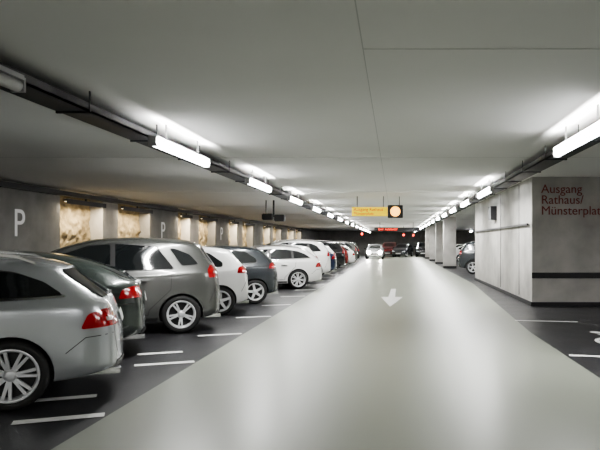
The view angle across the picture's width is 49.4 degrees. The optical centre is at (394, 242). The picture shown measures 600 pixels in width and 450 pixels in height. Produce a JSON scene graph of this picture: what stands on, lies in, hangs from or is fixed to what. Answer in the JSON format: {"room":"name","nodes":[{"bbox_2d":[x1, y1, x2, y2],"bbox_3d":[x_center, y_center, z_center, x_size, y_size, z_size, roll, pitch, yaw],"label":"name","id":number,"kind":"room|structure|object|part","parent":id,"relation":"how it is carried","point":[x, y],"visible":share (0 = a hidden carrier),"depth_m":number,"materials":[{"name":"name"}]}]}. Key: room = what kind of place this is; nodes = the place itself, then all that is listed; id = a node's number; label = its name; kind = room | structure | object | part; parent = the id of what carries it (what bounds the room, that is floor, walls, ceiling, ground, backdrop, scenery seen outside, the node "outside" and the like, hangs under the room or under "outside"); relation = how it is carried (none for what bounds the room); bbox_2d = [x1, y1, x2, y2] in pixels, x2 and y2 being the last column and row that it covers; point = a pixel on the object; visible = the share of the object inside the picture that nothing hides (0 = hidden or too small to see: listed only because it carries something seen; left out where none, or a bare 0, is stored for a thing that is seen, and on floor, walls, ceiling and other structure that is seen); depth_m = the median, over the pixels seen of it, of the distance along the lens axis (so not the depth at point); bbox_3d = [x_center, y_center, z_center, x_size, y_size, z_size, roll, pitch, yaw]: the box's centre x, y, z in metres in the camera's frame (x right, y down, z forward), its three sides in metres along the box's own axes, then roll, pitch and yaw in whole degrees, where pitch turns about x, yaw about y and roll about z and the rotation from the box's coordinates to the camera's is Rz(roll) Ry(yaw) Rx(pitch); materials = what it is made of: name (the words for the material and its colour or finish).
{"room":"parking garage","nodes":[
{"label":"parking garage","id":0,"kind":"room"},
{"bbox_2d":[0,179,59,251],"bbox_3d":[-10.300,-0.035,5.050,0.600,3.150,28.100,0,0,0],"label":"wall","id":1,"kind":"structure","parent":0,"point":[40,230],"depth_m":17.51,"materials":[{"name":"concrete"}]},
{"bbox_2d":[15,209,24,235],"bbox_3d":[-9.990,-0.538,17.049,0.008,0.716,0.452,0,0,0],"label":"letter sign","id":2,"kind":"object","parent":1,"relation":"attached to","point":[16,210],"visible":1,"depth_m":16.98,"materials":[{"name":"white paint"}]},
{"bbox_2d":[0,181,320,231],"bbox_3d":[-9.860,-1.475,37.500,0.240,0.130,92.960,0,0,0],"label":"duct","id":3,"kind":"object","parent":1,"relation":"attached to","point":[3,184],"visible":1,"depth_m":21.91,"materials":[{"name":"grey metal"}]},
{"bbox_2d":[63,199,105,207],"bbox_3d":[-9.893,-1.300,20.500,0.115,0.220,2.600,0,0,0],"label":"lamp","id":4,"kind":"object","parent":3,"relation":"attached to","point":[69,201],"visible":0.98,"depth_m":20.34,"materials":[{"name":"grey metal"}]},
{"bbox_2d":[121,206,152,213],"bbox_3d":[-9.893,-1.300,24.600,0.115,0.220,2.800,0,0,0],"label":"lamp","id":5,"kind":"object","parent":3,"relation":"attached to","point":[137,209],"visible":1,"depth_m":24.40,"materials":[{"name":"grey metal"}]},
{"bbox_2d":[180,213,192,218],"bbox_3d":[-9.893,-1.300,30.350,0.115,0.220,1.500,0,0,0],"label":"lamp","id":6,"kind":"object","parent":3,"relation":"attached to","point":[182,215],"visible":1,"depth_m":30.33,"materials":[{"name":"grey metal"}]},
{"bbox_2d":[200,217,217,221],"bbox_3d":[-9.893,-1.300,34.100,0.115,0.220,2.800,0,0,0],"label":"lamp","id":7,"kind":"object","parent":3,"relation":"attached to","point":[202,218],"visible":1,"depth_m":33.93,"materials":[{"name":"grey metal"}]},
{"bbox_2d":[60,196,140,247],"bbox_3d":[-10.450,-0.035,22.600,0.208,3.150,7.000,0,0,0],"label":"wall","id":8,"kind":"structure","parent":0,"point":[74,219],"depth_m":21.32,"materials":[{"name":"beige stone"}]},
{"bbox_2d":[89,196,117,239],"bbox_3d":[-10.300,-0.035,22.500,0.600,3.150,1.200,0,0,0],"label":"wall","id":9,"kind":"structure","parent":0,"point":[103,222],"depth_m":22.03,"materials":[{"name":"concrete"}]},
{"bbox_2d":[139,204,177,238],"bbox_3d":[-10.300,-0.035,27.800,0.600,3.150,3.400,0,0,0],"label":"wall","id":10,"kind":"structure","parent":0,"point":[150,224],"depth_m":27.06,"materials":[{"name":"concrete"}]},
{"bbox_2d":[161,222,164,237],"bbox_3d":[-9.990,-0.538,27.599,0.008,0.716,0.452,0,0,0],"label":"letter sign","id":11,"kind":"object","parent":10,"relation":"attached to","point":[162,230],"visible":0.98,"depth_m":27.49,"materials":[{"name":"white paint"}]},
{"bbox_2d":[178,212,181,239],"bbox_3d":[-10.433,-0.035,30.350,0.174,3.150,1.700,0,0,0],"label":"wall","id":12,"kind":"structure","parent":0,"point":[179,216],"depth_m":30.93,"materials":[{"name":"beige stone"}]},
{"bbox_2d":[180,210,198,243],"bbox_3d":[-10.300,-0.035,31.900,0.600,3.150,1.400,0,0,0],"label":"wall","id":13,"kind":"structure","parent":0,"point":[189,226],"depth_m":31.30,"materials":[{"name":"concrete"}]},
{"bbox_2d":[199,215,207,245],"bbox_3d":[-10.435,-0.035,34.100,0.200,3.150,3.001,0,0,0],"label":"wall","id":14,"kind":"structure","parent":0,"point":[203,232],"depth_m":34.79,"materials":[{"name":"beige stone"}]},
{"bbox_2d":[206,214,228,245],"bbox_3d":[-10.300,-0.035,37.050,0.600,3.150,2.900,0,0,0],"label":"wall","id":15,"kind":"structure","parent":0,"point":[215,237],"depth_m":36.26,"materials":[{"name":"concrete"}]},
{"bbox_2d":[229,218,242,245],"bbox_3d":[-10.300,-0.035,41.250,0.600,3.150,1.500,0,0,0],"label":"wall","id":16,"kind":"structure","parent":0,"point":[236,230],"depth_m":40.50,"materials":[{"name":"concrete"}]},
{"bbox_2d":[243,222,246,245],"bbox_3d":[-10.439,-0.035,43.500,0.220,3.150,3.002,0,0,0],"label":"wall","id":17,"kind":"structure","parent":0,"point":[244,225],"depth_m":44.52,"materials":[{"name":"beige stone"}]},
{"bbox_2d":[246,220,262,246],"bbox_3d":[-10.300,-0.035,46.750,0.600,3.150,3.500,0,0,0],"label":"wall","id":18,"kind":"structure","parent":0,"point":[254,235],"depth_m":45.55,"materials":[{"name":"concrete"}]},
{"bbox_2d":[263,223,272,244],"bbox_3d":[-10.300,-0.035,51.750,0.600,3.150,1.500,0,0,0],"label":"wall","id":19,"kind":"structure","parent":0,"point":[268,232],"depth_m":51.00,"materials":[{"name":"concrete"}]},
{"bbox_2d":[273,226,275,241],"bbox_3d":[-10.446,-0.035,54.250,0.194,3.150,3.500,0,0,0],"label":"wall","id":20,"kind":"structure","parent":0,"point":[274,229],"depth_m":55.36,"materials":[{"name":"beige stone"}]},
{"bbox_2d":[275,225,286,240],"bbox_3d":[-10.300,-0.035,57.750,0.600,3.150,3.500,0,0,0],"label":"wall","id":21,"kind":"structure","parent":0,"point":[281,234],"depth_m":56.38,"materials":[{"name":"concrete"}]},
{"bbox_2d":[289,228,295,239],"bbox_3d":[-10.300,-0.035,63.750,0.600,3.150,1.500,0,0,0],"label":"wall","id":22,"kind":"structure","parent":0,"point":[292,234],"depth_m":62.99,"materials":[{"name":"concrete"}]},
{"bbox_2d":[0,0,599,230],"bbox_3d":[0.700,-1.710,37.500,23.200,0.200,93.600,0,0,0],"label":"ceiling","id":23,"kind":"structure","parent":0,"point":[464,93],"depth_m":7.03,"materials":[{"name":"paint"}]},
{"bbox_2d":[0,65,25,92],"bbox_3d":[-3.100,-1.422,4.100,0.120,0.364,2.360,0,0,0],"label":"lamp","id":24,"kind":"object","parent":23,"relation":"attached to","point":[10,79],"visible":1,"depth_m":5.12,"materials":[{"name":"grey plastic"}]},
{"bbox_2d":[148,124,209,167],"bbox_3d":[-3.100,-1.422,9.350,0.120,0.364,2.360,0,0,0],"label":"lamp","id":25,"kind":"object","parent":23,"relation":"attached to","point":[158,142],"visible":1,"depth_m":8.98,"materials":[{"name":"glowing white light-emitting tube"},{"name":"white plastic"}]},
{"bbox_2d":[0,62,369,231],"bbox_3d":[-3.455,-1.487,37.500,0.470,0.234,92.900,0,0,0],"label":"cable tray","id":26,"kind":"object","parent":23,"relation":"attached to","point":[39,92],"visible":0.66,"depth_m":7.26,"materials":[{"name":"grey metal"}]},
{"bbox_2d":[245,169,271,192],"bbox_3d":[-3.100,-1.422,14.600,0.120,0.364,2.360,0,0,0],"label":"lamp","id":27,"kind":"object","parent":23,"relation":"attached to","point":[250,181],"visible":1,"depth_m":14.31,"materials":[{"name":"grey plastic"}]},
{"bbox_2d":[262,200,284,220],"bbox_3d":[-4.550,-1.207,24.000,0.840,0.794,0.300,0,0,0],"label":"sign","id":28,"kind":"object","parent":23,"relation":"hanging from","point":[266,216],"depth_m":23.88,"materials":[{"name":"black metal"}]},
{"bbox_2d":[69,0,501,221],"bbox_3d":[0.700,-1.608,37.500,22.560,0.004,92.960,0,0,0],"label":"trim","id":29,"kind":"structure","parent":23,"relation":"attached to","point":[354,0],"depth_m":20.00,"materials":[{"name":"grey"}]},
{"bbox_2d":[287,189,301,204],"bbox_3d":[-3.100,-1.422,19.850,0.120,0.364,2.360,0,0,0],"label":"lamp","id":30,"kind":"object","parent":23,"relation":"attached to","point":[289,198],"visible":1,"depth_m":19.45,"materials":[{"name":"grey plastic"}]},
{"bbox_2d":[311,201,320,212],"bbox_3d":[-3.100,-1.422,25.100,0.120,0.364,2.360,0,0,0],"label":"lamp","id":31,"kind":"object","parent":23,"relation":"attached to","point":[316,209],"visible":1,"depth_m":24.69,"materials":[{"name":"grey"}]},
{"bbox_2d":[352,196,402,217],"bbox_3d":[-0.605,-1.232,22.005,1.750,0.744,0.190,0,0,0],"label":"direction sign","id":32,"kind":"object","parent":23,"relation":"hanging from","point":[394,211],"visible":1,"depth_m":21.95,"materials":[{"name":"yellow"}]},
{"bbox_3d":[-0.870,-1.080,22.000,1.220,0.300,0.100,0,0,0],"label":"panel","id":33,"kind":"part","parent":32,"relation":"part of","materials":[{"name":"yellow plastic"}]},
{"bbox_2d":[374,227,418,230],"bbox_3d":[0.150,-1.257,49.995,3.500,0.694,0.110,0,0,0],"label":"exit sign","id":34,"kind":"object","parent":23,"relation":"hanging from","point":[375,228],"visible":1,"depth_m":49.95,"materials":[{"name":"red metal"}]},
{"bbox_2d":[450,202,457,212],"bbox_3d":[2.350,-1.422,25.600,0.120,0.364,2.360,0,0,0],"label":"lamp","id":35,"kind":"object","parent":23,"relation":"attached to","point":[455,208],"visible":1,"depth_m":24.91,"materials":[{"name":"grey"}]},
{"bbox_2d":[461,193,471,207],"bbox_3d":[2.350,-1.422,21.200,0.120,0.364,2.360,0,0,0],"label":"lamp","id":36,"kind":"object","parent":23,"relation":"attached to","point":[468,201],"visible":1,"depth_m":20.71,"materials":[{"name":"grey plastic"}]},
{"bbox_2d":[477,179,493,198],"bbox_3d":[2.350,-1.422,16.700,0.120,0.364,2.360,0,0,0],"label":"lamp","id":37,"kind":"object","parent":23,"relation":"attached to","point":[489,189],"visible":1,"depth_m":16.32,"materials":[{"name":"grey plastic"}]},
{"bbox_2d":[414,124,599,231],"bbox_3d":[2.715,-1.487,37.500,0.470,0.234,92.900,0,0,0],"label":"cable tray","id":38,"kind":"object","parent":23,"relation":"attached to","point":[547,160],"visible":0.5,"depth_m":12.44,"materials":[{"name":"grey metal"}]},
{"bbox_2d":[553,104,599,156],"bbox_3d":[2.350,-1.422,8.100,0.120,0.364,2.360,0,0,0],"label":"lamp","id":39,"kind":"object","parent":23,"relation":"attached to","point":[591,132],"visible":1,"depth_m":8.06,"materials":[{"name":"grey plastic"}]},
{"bbox_2d":[0,255,599,449],"bbox_3d":[0.700,1.640,37.500,23.200,0.200,93.600,0,0,0],"label":"floor","id":40,"kind":"structure","parent":0,"point":[113,391],"depth_m":9.08,"materials":[{"name":"black asphalt"}]},
{"bbox_2d":[0,251,123,410],"bbox_3d":[-5.093,0.805,6.170,4.568,1.469,2.122,0,0,-27],"label":"station wagon","id":41,"kind":"object","parent":40,"relation":"on","point":[57,322],"visible":1,"depth_m":6.01,"materials":[{"name":"grey paint"}]},
{"bbox_2d":[0,251,145,338],"bbox_3d":[-5.726,0.822,8.530,4.504,1.436,2.110,0,0,-27],"label":"car","id":42,"kind":"object","parent":40,"relation":"on","point":[127,290],"visible":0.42,"depth_m":8.55,"materials":[{"name":"grey paint"}]},
{"bbox_2d":[51,237,220,332],"bbox_3d":[-5.309,0.720,11.076,4.422,1.639,2.123,0,0,-17],"label":"minivan","id":43,"kind":"object","parent":40,"relation":"on","point":[179,280],"visible":0.61,"depth_m":10.84,"materials":[{"name":"grey paint"}]},
{"bbox_2d":[202,246,248,314],"bbox_3d":[-5.255,0.797,13.847,4.026,1.486,2.071,0,0,-27],"label":"hatchback car","id":44,"kind":"object","parent":40,"relation":"on","point":[232,275],"visible":0.21,"depth_m":13.65,"materials":[{"name":"white paint"}]},
{"bbox_2d":[206,245,277,303],"bbox_3d":[-5.085,0.797,16.447,4.026,1.486,2.071,0,0,-27],"label":"hatchback car","id":45,"kind":"object","parent":40,"relation":"on","point":[261,271],"visible":0.31,"depth_m":16.20,"materials":[{"name":"grey paint"}]},
{"bbox_2d":[251,245,321,288],"bbox_3d":[-4.803,0.805,21.670,4.568,1.469,2.122,0,0,-27],"label":"station wagon","id":46,"kind":"object","parent":40,"relation":"on","point":[295,266],"visible":0.41,"depth_m":21.34,"materials":[{"name":"white paint"}]},
{"bbox_2d":[276,244,317,282],"bbox_3d":[-4.935,0.797,24.347,4.026,1.486,2.071,0,0,-27],"label":"hatchback car","id":47,"kind":"object","parent":40,"relation":"on","point":[299,246],"visible":0.1,"depth_m":24.28,"materials":[{"name":"white paint"}]},
{"bbox_2d":[266,239,330,273],"bbox_3d":[-5.003,0.694,26.966,4.514,1.691,2.152,0,0,-27],"label":"suv","id":48,"kind":"object","parent":40,"relation":"on","point":[318,248],"visible":0.21,"depth_m":26.77,"materials":[{"name":"white paint"}]},
{"bbox_2d":[11,259,599,424],"bbox_3d":[1.117,1.534,31.195,9.398,0.001,66.959,0,0,0],"label":"parking lines","id":49,"kind":"object","parent":40,"relation":"on","point":[90,395],"visible":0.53,"depth_m":6.35,"materials":[{"name":"white paint"}]},
{"bbox_2d":[51,255,599,449],"bbox_3d":[0.195,1.537,37.500,5.510,0.001,92.900,0,0,0],"label":"floor","id":50,"kind":"structure","parent":40,"relation":"on","point":[444,366],"depth_m":6.90,"materials":[{"name":"grey concrete"}]},
{"bbox_2d":[364,244,385,258],"bbox_3d":[-1.950,0.822,62.673,2.120,1.436,4.566,0,0,0],"label":"car","id":51,"kind":"object","parent":50,"relation":"on","point":[373,250],"visible":0.99,"depth_m":61.12,"materials":[{"name":"white paint"}]},
{"bbox_2d":[382,242,397,256],"bbox_3d":[-0.668,0.694,73.623,2.152,1.691,4.514,0,0,0],"label":"suv","id":52,"kind":"object","parent":50,"relation":"on","point":[389,246],"visible":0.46,"depth_m":72.56,"materials":[{"name":"red paint"}]},
{"bbox_2d":[381,289,401,305],"bbox_3d":[-0.090,1.534,18.400,0.620,0.001,6.000,0,0,0],"label":"arrow marking","id":53,"kind":"object","parent":50,"relation":"on","point":[391,299],"depth_m":17.69,"materials":[{"name":"paint"}]},
{"bbox_2d":[392,243,412,256],"bbox_3d":[0.813,0.797,71.726,2.071,1.486,4.026,0,0,10],"label":"hatchback car","id":54,"kind":"object","parent":50,"relation":"on","point":[405,249],"visible":1,"depth_m":70.69,"materials":[{"name":"grey paint"}]},
{"bbox_2d":[307,240,344,271],"bbox_3d":[-5.003,0.694,34.766,4.514,1.691,2.152,0,0,-27],"label":"suv","id":55,"kind":"object","parent":40,"relation":"on","point":[336,247],"visible":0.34,"depth_m":34.60,"materials":[{"name":"black paint"}]},
{"bbox_2d":[322,252,335,274],"bbox_3d":[-5.006,0.822,29.580,4.504,1.436,2.110,0,0,-27],"label":"car","id":56,"kind":"object","parent":40,"relation":"on","point":[332,256],"visible":0.05,"depth_m":29.56,"materials":[{"name":"blue paint"}]},
{"bbox_2d":[325,246,336,272],"bbox_3d":[-4.985,0.797,32.147,4.026,1.486,2.071,0,0,-27],"label":"hatchback car","id":57,"kind":"object","parent":40,"relation":"on","point":[329,249],"visible":0.09,"depth_m":32.08,"materials":[{"name":"white paint"}]},
{"bbox_2d":[339,246,348,267],"bbox_3d":[-4.935,0.797,39.847,4.026,1.486,2.071,0,0,-27],"label":"hatchback car","id":58,"kind":"object","parent":40,"relation":"on","point":[345,250],"visible":0.14,"depth_m":39.75,"materials":[{"name":"red paint"}]},
{"bbox_2d":[333,241,356,260],"bbox_3d":[-5.103,0.694,47.666,4.514,1.691,2.152,0,0,-27],"label":"suv","id":59,"kind":"object","parent":40,"relation":"on","point":[350,245],"visible":0.19,"depth_m":47.53,"materials":[{"name":"grey paint"}]},
{"bbox_2d":[341,245,354,265],"bbox_3d":[-4.953,0.805,42.470,4.568,1.469,2.122,0,0,-27],"label":"station wagon","id":60,"kind":"object","parent":40,"relation":"on","point":[351,253],"visible":0.16,"depth_m":42.38,"materials":[{"name":"white paint"}]},
{"bbox_2d":[354,245,359,259],"bbox_3d":[-4.935,0.797,52.747,4.026,1.486,2.071,0,0,-27],"label":"hatchback car","id":61,"kind":"object","parent":40,"relation":"on","point":[358,250],"visible":0.06,"depth_m":52.63,"materials":[{"name":"black paint"}]},
{"bbox_2d":[414,242,424,256],"bbox_3d":[3.232,0.694,72.623,2.152,1.691,4.514,0,0,0],"label":"suv","id":62,"kind":"object","parent":40,"relation":"on","point":[420,248],"visible":0.59,"depth_m":71.02,"materials":[{"name":"black paint"}]},
{"bbox_2d":[456,245,462,261],"bbox_3d":[6.681,0.822,50.976,4.504,1.436,2.110,0,0,17],"label":"car","id":63,"kind":"object","parent":40,"relation":"on","point":[458,248],"visible":0.09,"depth_m":50.83,"materials":[{"name":"white paint"}]},
{"bbox_2d":[459,240,474,273],"bbox_3d":[5.418,0.694,31.736,4.514,1.691,2.152,0,0,17],"label":"suv","id":64,"kind":"object","parent":40,"relation":"on","point":[467,252],"visible":0.2,"depth_m":31.61,"materials":[{"name":"grey paint"}]},
{"bbox_2d":[590,331,599,342],"bbox_3d":[3.660,1.534,10.236,1.080,0.001,1.787,0,0,0],"label":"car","id":65,"kind":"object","parent":40,"relation":"on","point":[597,339],"depth_m":10.51,"materials":[{"name":"white paint"}]},
{"bbox_2d":[296,228,318,239],"bbox_3d":[-10.300,-0.035,76.000,0.600,3.150,16.000,0,0,0],"label":"wall","id":66,"kind":"structure","parent":0,"point":[306,235],"depth_m":73.14,"materials":[{"name":"concrete"}]},
{"bbox_2d":[319,231,474,254],"bbox_3d":[0.700,-0.035,84.150,22.600,3.150,0.300,0,0,0],"label":"wall","id":67,"kind":"structure","parent":0,"point":[374,237],"depth_m":84.00,"materials":[{"name":"paint"}]},
{"bbox_2d":[425,227,429,258],"bbox_3d":[3.350,-0.035,63.300,0.740,3.150,0.640,0,0,0],"label":"wall column","id":68,"kind":"structure","parent":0,"point":[427,230],"depth_m":62.99,"materials":[{"name":"concrete"}]},
{"bbox_2d":[429,224,434,260],"bbox_3d":[3.350,-0.035,55.300,0.740,3.150,0.640,0,0,0],"label":"wall column","id":69,"kind":"structure","parent":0,"point":[432,227],"depth_m":55.00,"materials":[{"name":"concrete"}]},
{"bbox_2d":[435,221,442,263],"bbox_3d":[3.350,-0.035,47.300,0.740,3.150,0.640,0,0,0],"label":"wall column","id":70,"kind":"structure","parent":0,"point":[439,225],"depth_m":47.00,"materials":[{"name":"concrete"}]},
{"bbox_2d":[443,217,455,267],"bbox_3d":[3.345,-0.035,39.300,0.790,3.150,0.640,0,0,0],"label":"wall column","id":71,"kind":"structure","parent":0,"point":[449,223],"depth_m":39.00,"materials":[{"name":"concrete"}]},
{"bbox_2d":[475,177,599,301],"bbox_3d":[5.920,-0.035,21.150,5.160,3.150,11.100,0,0,0],"label":"wall","id":72,"kind":"structure","parent":0,"point":[567,243],"depth_m":15.60,"materials":[{"name":"concrete"}]},
{"bbox_2d":[474,194,527,286],"bbox_3d":[3.240,-0.085,21.200,0.199,2.950,10.600,0,0,0],"label":"conduit","id":73,"kind":"object","parent":72,"relation":"attached to","point":[492,210],"visible":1,"depth_m":20.86,"materials":[{"name":"grey metal"}]},
{"bbox_2d":[474,273,599,305],"bbox_3d":[5.905,1.129,21.135,5.190,0.819,11.130,0,0,0],"label":"baseboard","id":74,"kind":"structure","parent":72,"relation":"attached to","point":[534,275],"depth_m":15.58,"materials":[{"name":"black"}]},
{"bbox_2d":[541,184,599,216],"bbox_3d":[4.349,-1.024,15.594,1.577,0.803,0.008,0,0,0],"label":"exit direction lettering","id":75,"kind":"object","parent":72,"relation":"attached to","point":[555,198],"visible":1,"depth_m":15.59,"materials":[{"name":"red"}]}
]}

